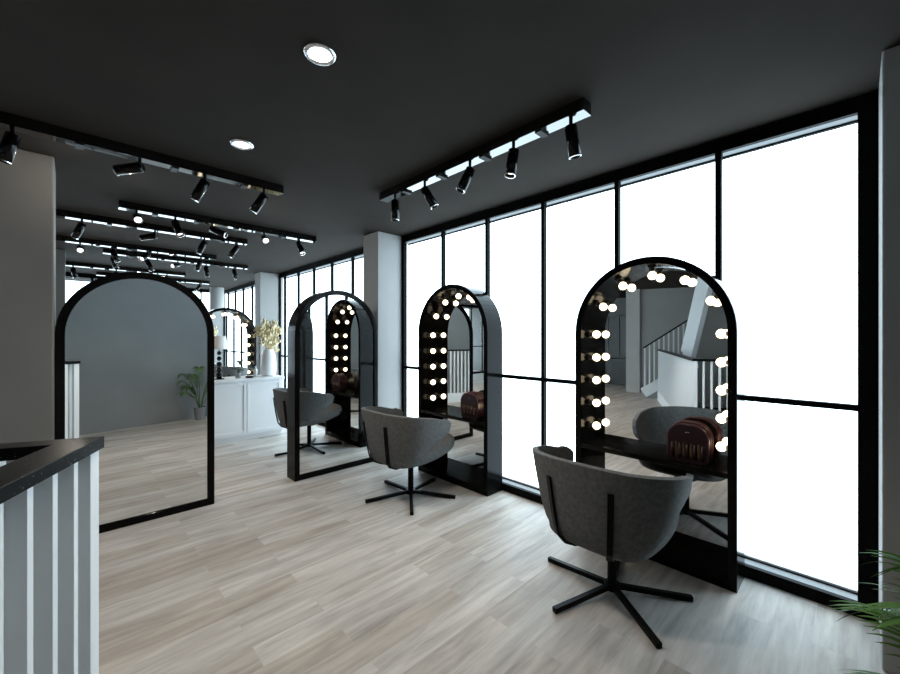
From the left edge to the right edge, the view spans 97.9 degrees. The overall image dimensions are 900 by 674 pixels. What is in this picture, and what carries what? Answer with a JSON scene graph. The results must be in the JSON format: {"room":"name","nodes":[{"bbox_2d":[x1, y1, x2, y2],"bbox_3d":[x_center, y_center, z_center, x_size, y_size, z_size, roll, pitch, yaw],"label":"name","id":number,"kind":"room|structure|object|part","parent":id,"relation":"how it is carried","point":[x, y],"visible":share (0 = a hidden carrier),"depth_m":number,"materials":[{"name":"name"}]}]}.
{"room":"salon","nodes":[
{"label":"salon","id":0,"kind":"room"},
{"bbox_2d":[0,149,55,463],"bbox_3d":[-3.317,0.112,2.928,0.517,2.947,0.420,0,0,-44],"label":"wall","id":1,"kind":"structure","parent":0,"point":[28,185],"depth_m":2.87,"materials":[{"name":"grey paint"}]},
{"bbox_2d":[56,249,64,320],"bbox_3d":[-6.348,0.112,6.104,0.510,2.947,0.400,0,0,-44],"label":"wall","id":2,"kind":"structure","parent":0,"point":[60,254],"depth_m":6.10,"materials":[{"name":"grey paint"}]},
{"bbox_2d":[210,287,223,309],"bbox_3d":[-6.430,0.112,10.812,0.340,2.947,0.340,0,0,-44],"label":"round column","id":3,"kind":"structure","parent":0,"point":[216,293],"depth_m":10.67,"materials":[{"name":"grey paint"}]},
{"bbox_2d":[255,272,282,375],"bbox_3d":[-3.915,0.112,8.486,0.480,2.947,0.340,0,0,-44],"label":"wall","id":4,"kind":"structure","parent":0,"point":[266,284],"depth_m":8.34,"materials":[{"name":"grey paint"}]},
{"bbox_2d":[279,272,288,375],"bbox_3d":[-3.549,0.112,8.401,0.130,2.947,0.290,0,0,-44],"label":"window","id":5,"kind":"structure","parent":4,"relation":"in","point":[281,275],"depth_m":8.45,"materials":[{"name":"black metal"}]},
{"bbox_2d":[363,231,401,409],"bbox_3d":[-0.875,0.112,5.325,0.480,2.947,0.350,0,0,-44],"label":"column","id":6,"kind":"structure","parent":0,"point":[382,252],"depth_m":5.16,"materials":[{"name":"grey paint"}]},
{"bbox_2d":[282,255,362,278],"bbox_3d":[-2.245,0.112,7.053,0.068,2.947,4.040,0,0,-44],"label":"trim","id":7,"kind":"structure","parent":6,"relation":"attached to","point":[361,255],"depth_m":7.06,"materials":[{"name":"grey paint"}]},
{"bbox_2d":[402,224,448,415],"bbox_3d":[-0.328,0.112,5.051,0.130,2.947,0.804,0,0,-44],"label":"window","id":8,"kind":"structure","parent":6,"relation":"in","point":[437,229],"depth_m":5.27,"materials":[{"name":"black metal"}]},
{"bbox_2d":[0,0,899,290],"bbox_3d":[-4.995,-1.437,2.272,11.150,0.150,16.200,0,0,-44],"label":"ceiling","id":9,"kind":"structure","parent":0,"point":[412,87],"depth_m":2.17,"materials":[{"name":"paint"}]},
{"bbox_2d":[96,271,112,275],"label":"track light","id":10,"kind":"object","parent":9,"relation":"attached to","point":[97,273],"depth_m":8.22,"materials":[{"name":"black metal"}]},
{"bbox_2d":[103,248,118,268],"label":"track light","id":11,"kind":"object","parent":9,"relation":"attached to","point":[105,251],"depth_m":6.08,"materials":[{"name":"black metal"}]},
{"bbox_2d":[56,209,175,240],"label":"track light","id":12,"kind":"object","parent":9,"relation":"attached to","point":[78,230],"depth_m":4.45,"materials":[{"name":"black metal"}]},
{"bbox_2d":[65,261,185,277],"bbox_3d":[-6.352,-1.214,7.607,2.052,0.293,0.187,0,0,-42],"label":"track light","id":13,"kind":"object","parent":9,"relation":"attached to","point":[67,263],"visible":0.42,"depth_m":7.52,"materials":[{"name":"black metal"}]},
{"bbox_2d":[116,250,144,257],"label":"track light","id":14,"kind":"object","parent":9,"relation":"attached to","point":[130,254],"depth_m":6.22,"materials":[{"name":"black metal"}]},
{"bbox_2d":[56,235,216,270],"bbox_3d":[-4.613,-1.216,5.801,0.217,0.290,2.052,0,0,45],"label":"track light","id":15,"kind":"object","parent":9,"relation":"attached to","point":[97,243],"visible":1,"depth_m":5.75,"materials":[{"name":"black metal"}]},
{"bbox_3d":[-4.642,-1.325,5.830,2.050,0.072,0.090,0,0,-44],"label":"rail","id":16,"kind":"part","parent":15,"relation":"part of","materials":[{"name":"black metal"}]},
{"bbox_2d":[0,111,283,213],"bbox_3d":[-2.295,-1.214,2.873,2.054,0.293,0.174,0,0,-44],"label":"track light","id":17,"kind":"object","parent":9,"relation":"attached to","point":[9,144],"visible":1,"depth_m":2.81,"materials":[{"name":"black metal"}]},
{"bbox_2d":[145,254,198,271],"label":"track light","id":18,"kind":"object","parent":9,"relation":"attached to","point":[153,256],"depth_m":6.57,"materials":[{"name":"black metal"}]},
{"bbox_3d":[-4.599,-1.325,6.745,2.059,0.072,0.090,0,0,-44],"label":"rail","id":19,"kind":"part","parent":18,"relation":"part of","materials":[{"name":"black metal"}]},
{"bbox_2d":[170,278,209,291],"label":"track light","id":20,"kind":"object","parent":9,"relation":"attached to","point":[198,282],"depth_m":9.34,"materials":[{"name":"black metal"}]},
{"bbox_3d":[-6.634,-1.325,8.882,2.050,0.072,0.090,0,0,-44],"label":"rail","id":21,"kind":"part","parent":20,"relation":"part of","materials":[{"name":"black metal"}]},
{"bbox_2d":[182,229,247,257],"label":"track light","id":22,"kind":"object","parent":9,"relation":"attached to","point":[188,233],"depth_m":5.17,"materials":[{"name":"black metal"}]},
{"bbox_2d":[118,200,316,254],"bbox_3d":[-2.539,-1.218,4.594,2.052,0.286,0.209,0,0,-44],"label":"track light","id":23,"kind":"object","parent":9,"relation":"attached to","point":[137,208],"visible":1,"depth_m":4.46,"materials":[{"name":"black metal"}]},
{"bbox_2d":[202,260,247,279],"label":"track light","id":24,"kind":"object","parent":9,"relation":"attached to","point":[212,263],"depth_m":7.15,"materials":[{"name":"black metal"}]},
{"bbox_2d":[229,139,253,149],"bbox_3d":[-1.467,-1.355,2.765,0.154,0.012,0.154,0,0,-44],"label":"recessed light","id":25,"kind":"object","parent":9,"relation":"in","point":[241,144],"visible":1,"depth_m":2.76,"materials":[{"name":"white"}]},
{"bbox_2d":[303,42,336,65],"bbox_3d":[-0.625,-1.355,1.885,0.154,0.012,0.154,0,0,-44],"label":"recessed light","id":26,"kind":"object","parent":9,"relation":"in","point":[318,53],"visible":1,"depth_m":1.87,"materials":[{"name":"silver metal"}]},
{"bbox_2d":[379,97,590,220],"bbox_3d":[0.081,-1.214,2.994,0.181,0.294,2.053,0,0,-44],"label":"track light","id":27,"kind":"object","parent":9,"relation":"attached to","point":[566,116],"visible":1,"depth_m":2.67,"materials":[{"name":"black metal"}]},
{"bbox_2d":[99,428,890,673],"bbox_3d":[-4.995,1.645,2.272,11.150,0.120,16.200,0,0,-44],"label":"floor","id":28,"kind":"structure","parent":0,"point":[279,574],"depth_m":2.40,"materials":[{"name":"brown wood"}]},
{"bbox_2d":[0,436,103,673],"bbox_3d":[-3.012,0.946,-0.375,4.750,1.280,1.620,0,0,-20],"label":"balustrade","id":29,"kind":"object","parent":28,"relation":"on","point":[49,495],"visible":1,"depth_m":0.98,"materials":[{"name":"white wood"}]},
{"bbox_3d":[-3.012,0.323,-0.375,4.750,0.035,1.620,0,0,-20],"label":"cap rail","id":30,"kind":"part","parent":29,"relation":"part of","materials":[{"name":"black stone"}]},
{"bbox_3d":[-1.086,0.963,1.164,0.050,1.245,0.050,0,0,-20],"label":"corner post","id":31,"kind":"part","parent":29,"relation":"part of","materials":[{"name":"white paint"}]},
{"bbox_2d":[65,272,91,281],"bbox_3d":[-8.052,0.112,8.301,0.700,2.947,0.130,0,0,-44],"label":"window","id":32,"kind":"structure","parent":28,"relation":"on","point":[67,274],"depth_m":8.38,"materials":[{"name":"black metal"}]},
{"bbox_2d":[92,274,103,280],"bbox_3d":[-7.566,0.112,8.769,0.650,2.947,0.130,0,0,-44],"label":"window","id":33,"kind":"structure","parent":28,"relation":"on","point":[94,276],"depth_m":8.53,"materials":[{"name":"black metal"}]},
{"bbox_2d":[55,272,213,533],"bbox_3d":[-2.699,0.515,3.433,1.070,2.140,0.220,0,0,-44],"label":"mirror","id":34,"kind":"object","parent":28,"relation":"on","point":[134,351],"visible":0.95,"depth_m":3.35,"materials":[{"name":"black mirror"}]},
{"bbox_2d":[188,288,200,298],"bbox_3d":[-7.235,0.112,11.029,0.380,2.947,0.130,0,0,-44],"label":"window","id":35,"kind":"structure","parent":28,"relation":"on","point":[191,289],"depth_m":11.07,"materials":[{"name":"black metal"}]},
{"bbox_2d":[201,289,209,300],"bbox_3d":[-6.896,0.112,11.355,0.560,2.947,0.130,0,0,-44],"label":"window","id":36,"kind":"structure","parent":28,"relation":"on","point":[202,290],"depth_m":11.18,"materials":[{"name":"black metal"}]},
{"bbox_2d":[214,366,247,377],"bbox_3d":[-4.032,1.034,6.860,0.900,1.099,0.909,0,0,-24],"label":"salon chair","id":37,"kind":"object","parent":28,"relation":"on","point":[226,371],"visible":0.09,"depth_m":6.56,"materials":[{"name":"black"}]},
{"bbox_2d":[209,308,255,375],"bbox_3d":[-4.459,0.505,7.782,1.082,2.160,0.240,0,0,-44],"label":"station","id":38,"kind":"object","parent":28,"relation":"on","point":[238,328],"visible":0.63,"depth_m":7.99,"materials":[{"name":"black"}]},
{"bbox_2d":[227,287,238,308],"bbox_3d":[-6.110,0.112,11.064,0.130,2.947,0.700,0,0,-44],"label":"window","id":39,"kind":"structure","parent":28,"relation":"on","point":[231,289],"depth_m":11.12,"materials":[{"name":"black metal"}]},
{"bbox_2d":[235,285,246,311],"bbox_3d":[-5.625,0.112,10.559,0.130,2.947,0.700,0,0,-44],"label":"window","id":40,"kind":"structure","parent":28,"relation":"on","point":[241,286],"depth_m":10.58,"materials":[{"name":"black metal"}]},
{"bbox_2d":[243,283,254,313],"bbox_3d":[-5.140,0.112,10.055,0.130,2.947,0.700,0,0,-44],"label":"window","id":41,"kind":"structure","parent":28,"relation":"on","point":[247,285],"depth_m":10.26,"materials":[{"name":"black metal"}]},
{"bbox_2d":[214,375,284,444],"bbox_3d":[-3.526,1.115,6.015,1.735,0.942,0.580,0,0,-44],"label":"cabinet","id":42,"kind":"object","parent":28,"relation":"on","point":[244,409],"depth_m":6.01,"materials":[{"name":"white paint"}]},
{"bbox_2d":[214,336,227,379],"bbox_3d":[-3.505,0.313,5.953,0.240,0.660,0.240,0,0,-44],"label":"table lamp","id":43,"kind":"object","parent":42,"relation":"on","point":[220,342],"visible":0.97,"depth_m":5.91,"materials":[{"name":"black paint"}]},
{"bbox_3d":[-3.505,0.338,5.953,0.098,0.590,0.100,0,0,-44],"label":"beaded stem","id":44,"kind":"part","parent":43,"relation":"part of","materials":[{"name":"black paint"}]},
{"bbox_3d":[-3.505,0.083,5.953,0.240,0.200,0.240,0,0,-44],"label":"lamp shade","id":45,"kind":"part","parent":43,"relation":"part of","materials":[{"name":"white fabric"}]},
{"bbox_3d":[-3.315,1.093,5.849,0.508,0.785,0.010,0,0,-44],"label":"panel moulding","id":46,"kind":"part","parent":42,"relation":"part of","materials":[{"name":"white paint"}]},
{"bbox_2d":[230,360,243,377],"bbox_3d":[-3.328,0.501,6.165,0.156,0.284,0.183,0,0,13],"label":"potted plant","id":47,"kind":"object","parent":42,"relation":"on","point":[237,375],"visible":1,"depth_m":6.13,"materials":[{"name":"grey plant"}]},
{"bbox_3d":[-3.328,0.603,6.151,0.090,0.080,0.089,0,0,-44],"label":"pot","id":48,"kind":"part","parent":47,"relation":"part of","materials":[{"name":"grey ceramic"}]},
{"bbox_2d":[214,375,284,383],"bbox_3d":[-3.526,0.661,6.015,1.735,0.036,0.580,0,0,-44],"label":"countertop","id":49,"kind":"structure","parent":42,"relation":"on","point":[227,379],"depth_m":6.09,"materials":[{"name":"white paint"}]},
{"bbox_2d":[254,366,257,376],"bbox_3d":[-3.130,0.556,6.313,0.056,0.175,0.055,0,0,-44],"label":"bottle","id":50,"kind":"object","parent":42,"relation":"on","point":[255,369],"visible":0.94,"depth_m":6.30,"materials":[{"name":"white ceramic"}]},
{"bbox_3d":[-2.940,1.093,6.210,0.508,0.785,0.010,0,0,-44],"label":"panel moulding","id":51,"kind":"part","parent":42,"relation":"part of","materials":[{"name":"white paint"}]},
{"bbox_2d":[260,349,275,375],"bbox_3d":[-3.006,0.423,6.488,0.240,0.440,0.240,0,0,-44],"label":"vase","id":52,"kind":"object","parent":42,"relation":"on","point":[268,358],"visible":1,"depth_m":6.40,"materials":[{"name":"white ceramic"}]},
{"bbox_2d":[253,318,281,351],"bbox_3d":[-3.010,-0.013,6.494,0.367,0.623,0.423,0,0,25],"label":"flower bouquet","id":53,"kind":"object","parent":52,"relation":"in","point":[264,331],"visible":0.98,"depth_m":6.47,"materials":[{"name":"beige plant"}]},
{"bbox_3d":[-3.111,0.072,6.416,0.197,0.454,0.093,0,0,-44],"label":"flower stem","id":54,"kind":"part","parent":53,"relation":"part of","materials":[{"name":"beige plant"}]},
{"bbox_3d":[-3.038,0.146,6.387,0.138,0.306,0.082,0,0,-44],"label":"flower stem","id":55,"kind":"part","parent":53,"relation":"part of","materials":[{"name":"beige plant"}]},
{"bbox_3d":[-3.025,0.043,6.374,0.144,0.512,0.106,0,0,-44],"label":"flower stem","id":56,"kind":"part","parent":53,"relation":"part of","materials":[{"name":"beige plant"}]},
{"bbox_3d":[-3.004,0.123,6.372,0.127,0.352,0.128,0,0,-44],"label":"flower stem","id":57,"kind":"part","parent":53,"relation":"part of","materials":[{"name":"beige plant"}]},
{"bbox_3d":[-2.942,0.054,6.403,0.071,0.488,0.158,0,0,-44],"label":"flower stem","id":58,"kind":"part","parent":53,"relation":"part of","materials":[{"name":"beige plant"}]},
{"bbox_3d":[-2.926,0.004,6.513,0.104,0.589,0.087,0,0,-44],"label":"flower stem","id":59,"kind":"part","parent":53,"relation":"part of","materials":[{"name":"beige plant"}]},
{"bbox_3d":[-2.889,0.145,6.496,0.144,0.307,0.113,0,0,-44],"label":"flower stem","id":60,"kind":"part","parent":53,"relation":"part of","materials":[{"name":"beige plant"}]},
{"bbox_2d":[251,281,254,323],"bbox_3d":[-4.654,0.112,9.550,0.130,2.947,0.700,0,0,-44],"label":"window","id":61,"kind":"structure","parent":28,"relation":"on","point":[252,283],"depth_m":9.76,"materials":[{"name":"black metal"}]},
{"bbox_2d":[273,388,286,455],"bbox_3d":[-1.932,1.134,5.394,0.909,0.901,0.900,0,0,-44],"label":"salon chair","id":62,"kind":"object","parent":28,"relation":"on","point":[280,394],"visible":0.18,"depth_m":5.08,"materials":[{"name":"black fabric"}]},
{"bbox_3d":[-2.133,1.556,5.298,0.436,0.056,0.032,0,0,-25],"label":"leg","id":63,"kind":"part","parent":62,"relation":"part of","materials":[{"name":"black metal"}]},
{"bbox_2d":[284,268,302,387],"bbox_3d":[-3.209,0.112,8.047,0.130,2.947,0.690,0,0,-44],"label":"window","id":64,"kind":"structure","parent":28,"relation":"on","point":[294,271],"depth_m":8.24,"materials":[{"name":"black metal"}]},
{"bbox_2d":[297,264,318,305],"bbox_3d":[-2.727,0.112,7.546,0.130,2.947,0.700,0,0,-44],"label":"window","id":65,"kind":"structure","parent":28,"relation":"on","point":[310,266],"depth_m":7.75,"materials":[{"name":"black metal"}]},
{"bbox_2d":[313,258,336,293],"bbox_3d":[-2.242,0.112,7.042,0.130,2.947,0.700,0,0,-44],"label":"window","id":66,"kind":"structure","parent":28,"relation":"on","point":[327,261],"depth_m":7.17,"materials":[{"name":"black metal"}]},
{"bbox_2d":[287,290,377,481],"bbox_3d":[-1.386,0.515,4.733,1.070,2.140,0.220,0,0,-44],"label":"mirror","id":67,"kind":"object","parent":28,"relation":"on","point":[332,336],"visible":0.98,"depth_m":4.58,"materials":[{"name":"black mirror"}]},
{"bbox_2d":[331,252,357,292],"bbox_3d":[-1.760,0.112,6.541,0.130,2.947,0.690,0,0,-44],"label":"window","id":68,"kind":"structure","parent":28,"relation":"on","point":[345,256],"depth_m":6.58,"materials":[{"name":"black metal"}]},
{"bbox_2d":[352,248,362,294],"bbox_3d":[-1.279,0.112,6.040,0.130,2.947,0.700,0,0,-44],"label":"window","id":69,"kind":"structure","parent":28,"relation":"on","point":[359,252],"depth_m":6.24,"materials":[{"name":"black metal"}]},
{"bbox_2d":[361,406,455,514],"bbox_3d":[-0.408,1.134,3.925,0.909,0.901,0.900,0,0,-44],"label":"salon chair","id":70,"kind":"object","parent":28,"relation":"on","point":[394,440],"visible":1,"depth_m":3.59,"materials":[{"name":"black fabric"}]},
{"bbox_3d":[-0.609,1.556,3.829,0.436,0.056,0.032,0,0,-25],"label":"leg","id":71,"kind":"part","parent":70,"relation":"part of","materials":[{"name":"black metal"}]},
{"bbox_3d":[-0.555,1.556,4.103,0.032,0.056,0.436,0,0,-43],"label":"leg","id":72,"kind":"part","parent":70,"relation":"part of","materials":[{"name":"black metal"}]},
{"bbox_3d":[-0.394,1.395,3.929,0.180,0.342,0.180,0,0,-44],"label":"post","id":73,"kind":"part","parent":70,"relation":"part of","materials":[{"name":"black metal"}]},
{"bbox_3d":[-0.365,1.556,3.694,0.032,0.056,0.436,0,0,-7],"label":"leg","id":74,"kind":"part","parent":70,"relation":"part of","materials":[{"name":"black metal"}]},
{"bbox_3d":[-0.368,1.117,3.954,0.810,0.238,0.650,0,0,-44],"label":"seat","id":75,"kind":"part","parent":70,"relation":"part of","materials":[{"name":"grey fabric"}]},
{"bbox_3d":[-0.278,1.556,4.137,0.032,0.056,0.436,0,0,29],"label":"leg","id":76,"kind":"part","parent":70,"relation":"part of","materials":[{"name":"black metal"}]},
{"bbox_3d":[-0.161,1.556,3.884,0.436,0.056,0.032,0,0,11],"label":"leg","id":77,"kind":"part","parent":70,"relation":"part of","materials":[{"name":"black metal"}]},
{"bbox_2d":[418,284,501,496],"bbox_3d":[0.082,0.505,4.359,0.240,2.160,1.082,0,0,-44],"label":"station","id":78,"kind":"object","parent":28,"relation":"on","point":[460,328],"visible":1,"depth_m":4.39,"materials":[{"name":"black"}]},
{"bbox_2d":[421,407,483,425],"bbox_3d":[0.074,0.873,4.351,0.219,0.036,0.981,0,0,-44],"label":"shelf","id":79,"kind":"object","parent":78,"relation":"attached to","point":[447,412],"depth_m":4.40,"materials":[{"name":"black paint"}]},
{"bbox_2d":[435,291,483,477],"bbox_3d":[0.157,0.495,4.431,0.008,2.037,0.979,0,0,-44],"label":"mirror","id":80,"kind":"object","parent":78,"relation":"attached to","point":[459,331],"depth_m":4.46,"materials":[{"name":"white mirror"}]},
{"bbox_2d":[460,391,483,419],"bbox_3d":[0.234,0.718,4.152,0.131,0.272,0.254,0,0,-44],"label":"bag","id":81,"kind":"object","parent":78,"relation":"on","point":[471,403],"visible":0.97,"depth_m":4.10,"materials":[{"name":"red leather"}]},
{"bbox_2d":[442,211,492,292],"bbox_3d":[0.194,0.112,4.509,0.130,2.947,0.700,0,0,-44],"label":"window","id":82,"kind":"structure","parent":28,"relation":"on","point":[481,216],"depth_m":4.54,"materials":[{"name":"black metal"}]},
{"bbox_2d":[486,193,548,503],"bbox_3d":[0.679,0.112,4.005,0.130,2.947,0.700,0,0,-44],"label":"window","id":83,"kind":"structure","parent":28,"relation":"on","point":[535,200],"depth_m":3.94,"materials":[{"name":"black metal"}]},
{"bbox_2d":[542,171,621,504],"bbox_3d":[1.164,0.112,3.500,0.130,2.947,0.700,0,0,-44],"label":"window","id":84,"kind":"structure","parent":28,"relation":"on","point":[609,178],"depth_m":3.69,"materials":[{"name":"black metal"}]},
{"bbox_2d":[532,445,692,648],"bbox_3d":[0.995,1.134,2.437,0.909,0.901,0.900,0,0,-44],"label":"salon chair","id":85,"kind":"object","parent":28,"relation":"on","point":[619,517],"visible":1,"depth_m":2.09,"materials":[{"name":"grey fabric"}]},
{"bbox_3d":[0.848,1.556,2.615,0.032,0.056,0.436,0,0,-43],"label":"leg","id":86,"kind":"part","parent":85,"relation":"part of","materials":[{"name":"black metal"}]},
{"bbox_3d":[0.794,1.556,2.341,0.436,0.056,0.032,0,0,-25],"label":"leg","id":87,"kind":"part","parent":85,"relation":"part of","materials":[{"name":"black metal"}]},
{"bbox_3d":[1.010,1.395,2.442,0.180,0.342,0.180,0,0,-44],"label":"post","id":88,"kind":"part","parent":85,"relation":"part of","materials":[{"name":"black metal"}]},
{"bbox_3d":[1.035,1.117,2.466,0.810,0.238,0.650,0,0,-44],"label":"seat","id":89,"kind":"part","parent":85,"relation":"part of","materials":[{"name":"grey fabric"}]},
{"bbox_3d":[1.125,1.556,2.649,0.032,0.056,0.436,0,0,29],"label":"leg","id":90,"kind":"part","parent":85,"relation":"part of","materials":[{"name":"black metal"}]},
{"bbox_3d":[1.038,1.556,2.206,0.032,0.056,0.436,0,0,-7],"label":"leg","id":91,"kind":"part","parent":85,"relation":"part of","materials":[{"name":"black metal"}]},
{"bbox_3d":[1.243,1.556,2.396,0.436,0.056,0.032,0,0,11],"label":"leg","id":92,"kind":"part","parent":85,"relation":"part of","materials":[{"name":"black metal"}]},
{"bbox_2d":[575,256,744,592],"bbox_3d":[1.484,0.505,2.893,0.240,2.160,1.082,0,0,-44],"label":"station","id":93,"kind":"object","parent":28,"relation":"on","point":[659,345],"visible":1,"depth_m":2.85,"materials":[{"name":"black"}]},
{"bbox_2d":[587,421,592,427],"bbox_3d":[1.167,0.726,3.245,0.052,0.051,0.036,0,0,-44],"label":"socket","id":94,"kind":"object","parent":93,"relation":"attached to","point":[589,423],"depth_m":3.24,"materials":[{"name":"black"}]},
{"bbox_3d":[1.200,-0.021,3.210,0.062,0.062,0.061,0,0,-44],"label":"bulb","id":95,"kind":"part","parent":93,"relation":"part of","materials":[{"name":"white glass"}]},
{"bbox_3d":[1.200,0.726,3.210,0.062,0.062,0.061,0,0,-44],"label":"bulb","id":96,"kind":"part","parent":93,"relation":"part of","materials":[{"name":"white glass"}]},
{"bbox_3d":[1.200,0.539,3.210,0.062,0.062,0.061,0,0,-44],"label":"bulb","id":97,"kind":"part","parent":93,"relation":"part of","materials":[{"name":"white glass"}]},
{"bbox_3d":[1.200,0.353,3.210,0.062,0.062,0.061,0,0,-44],"label":"bulb","id":98,"kind":"part","parent":93,"relation":"part of","materials":[{"name":"white glass"}]},
{"bbox_3d":[1.200,0.168,3.210,0.062,0.062,0.061,0,0,-44],"label":"bulb","id":99,"kind":"part","parent":93,"relation":"part of","materials":[{"name":"white glass"}]},
{"bbox_3d":[1.240,-0.244,3.169,0.062,0.062,0.061,0,0,-44],"label":"bulb","id":100,"kind":"part","parent":93,"relation":"part of","materials":[{"name":"white glass"}]},
{"bbox_2d":[615,277,622,282],"bbox_3d":[1.327,-0.446,3.078,0.052,0.051,0.053,0,0,-44],"label":"socket","id":101,"kind":"object","parent":93,"relation":"attached to","point":[619,279],"depth_m":3.06,"materials":[{"name":"black"}]},
{"bbox_3d":[1.349,-0.398,3.055,0.062,0.062,0.061,0,0,-44],"label":"bulb","id":102,"kind":"part","parent":93,"relation":"part of","materials":[{"name":"white glass"}]},
{"bbox_2d":[648,266,655,270],"bbox_3d":[1.495,-0.506,2.904,0.052,0.036,0.051,0,0,-44],"label":"socket","id":103,"kind":"object","parent":93,"relation":"attached to","point":[651,268],"depth_m":2.89,"materials":[{"name":"black metal"}]},
{"bbox_3d":[1.497,-0.455,2.901,0.062,0.062,0.061,0,0,-44],"label":"bulb","id":104,"kind":"part","parent":93,"relation":"part of","materials":[{"name":"white glass"}]},
{"bbox_2d":[581,438,726,478],"bbox_3d":[1.476,0.873,2.886,0.219,0.036,0.981,0,0,-44],"label":"shelf","id":105,"kind":"object","parent":93,"relation":"attached to","point":[716,467],"depth_m":2.88,"materials":[{"name":"black paint"}]},
{"bbox_2d":[594,267,726,561],"bbox_3d":[1.559,0.495,2.965,0.008,2.037,0.979,0,0,-44],"label":"mirror","id":106,"kind":"object","parent":93,"relation":"attached to","point":[658,346],"depth_m":2.91,"materials":[{"name":"white mirror"}]},
{"bbox_3d":[1.646,-0.398,2.746,0.062,0.062,0.061,0,0,-44],"label":"bulb","id":107,"kind":"part","parent":93,"relation":"part of","materials":[{"name":"white glass"}]},
{"bbox_2d":[684,270,692,276],"bbox_3d":[1.662,-0.446,2.730,0.052,0.051,0.053,0,0,-44],"label":"socket","id":108,"kind":"object","parent":93,"relation":"attached to","point":[687,273],"depth_m":2.72,"materials":[{"name":"black"}]},
{"bbox_2d":[667,420,712,465],"bbox_3d":[1.641,0.718,2.688,0.131,0.272,0.254,0,0,-44],"label":"bag","id":109,"kind":"object","parent":93,"relation":"on","point":[688,441],"visible":1,"depth_m":2.65,"materials":[{"name":"red leather"}]},
{"bbox_3d":[1.755,-0.244,2.633,0.062,0.062,0.061,0,0,-44],"label":"bulb","id":110,"kind":"part","parent":93,"relation":"part of","materials":[{"name":"white glass"}]},
{"bbox_3d":[1.795,-0.021,2.592,0.062,0.062,0.061,0,0,-44],"label":"bulb","id":111,"kind":"part","parent":93,"relation":"part of","materials":[{"name":"white glass"}]},
{"bbox_3d":[1.795,0.726,2.592,0.062,0.062,0.061,0,0,-44],"label":"bulb","id":112,"kind":"part","parent":93,"relation":"part of","materials":[{"name":"white glass"}]},
{"bbox_3d":[1.795,0.539,2.592,0.062,0.062,0.061,0,0,-44],"label":"bulb","id":113,"kind":"part","parent":93,"relation":"part of","materials":[{"name":"white glass"}]},
{"bbox_3d":[1.795,0.353,2.592,0.062,0.062,0.061,0,0,-44],"label":"bulb","id":114,"kind":"part","parent":93,"relation":"part of","materials":[{"name":"white glass"}]},
{"bbox_3d":[1.795,0.168,2.592,0.062,0.062,0.061,0,0,-44],"label":"bulb","id":115,"kind":"part","parent":93,"relation":"part of","materials":[{"name":"white glass"}]},
{"bbox_2d":[616,139,717,277],"bbox_3d":[1.649,0.112,2.995,0.130,2.947,0.700,0,0,-44],"label":"window","id":116,"kind":"structure","parent":28,"relation":"on","point":[708,149],"depth_m":2.94,"materials":[{"name":"black metal"}]},
{"bbox_2d":[824,550,899,673],"bbox_3d":[1.355,1.071,1.090,0.778,1.030,0.490,0,0,-44],"label":"potted palm","id":117,"kind":"object","parent":28,"relation":"on","point":[876,611],"visible":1,"depth_m":1.27,"materials":[{"name":"green plant"}]},
{"bbox_2d":[879,45,899,673],"bbox_3d":[2.389,0.112,1.895,0.530,2.947,0.420,0,0,-44],"label":"wall","id":118,"kind":"structure","parent":0,"point":[889,83],"depth_m":1.84,"materials":[{"name":"grey paint"}]},
{"bbox_2d":[407,115,857,600],"bbox_3d":[0.905,0.112,3.777,0.068,2.947,4.350,0,0,-44],"label":"trim","id":119,"kind":"structure","parent":118,"relation":"attached to","point":[849,119],"depth_m":2.64,"materials":[{"name":"grey paint"}]},
{"bbox_2d":[718,90,878,621],"bbox_3d":[2.150,0.112,2.474,0.130,2.947,0.746,0,0,-44],"label":"window","id":120,"kind":"structure","parent":118,"relation":"in","point":[866,106],"depth_m":2.20,"materials":[{"name":"black metal"}]}
]}

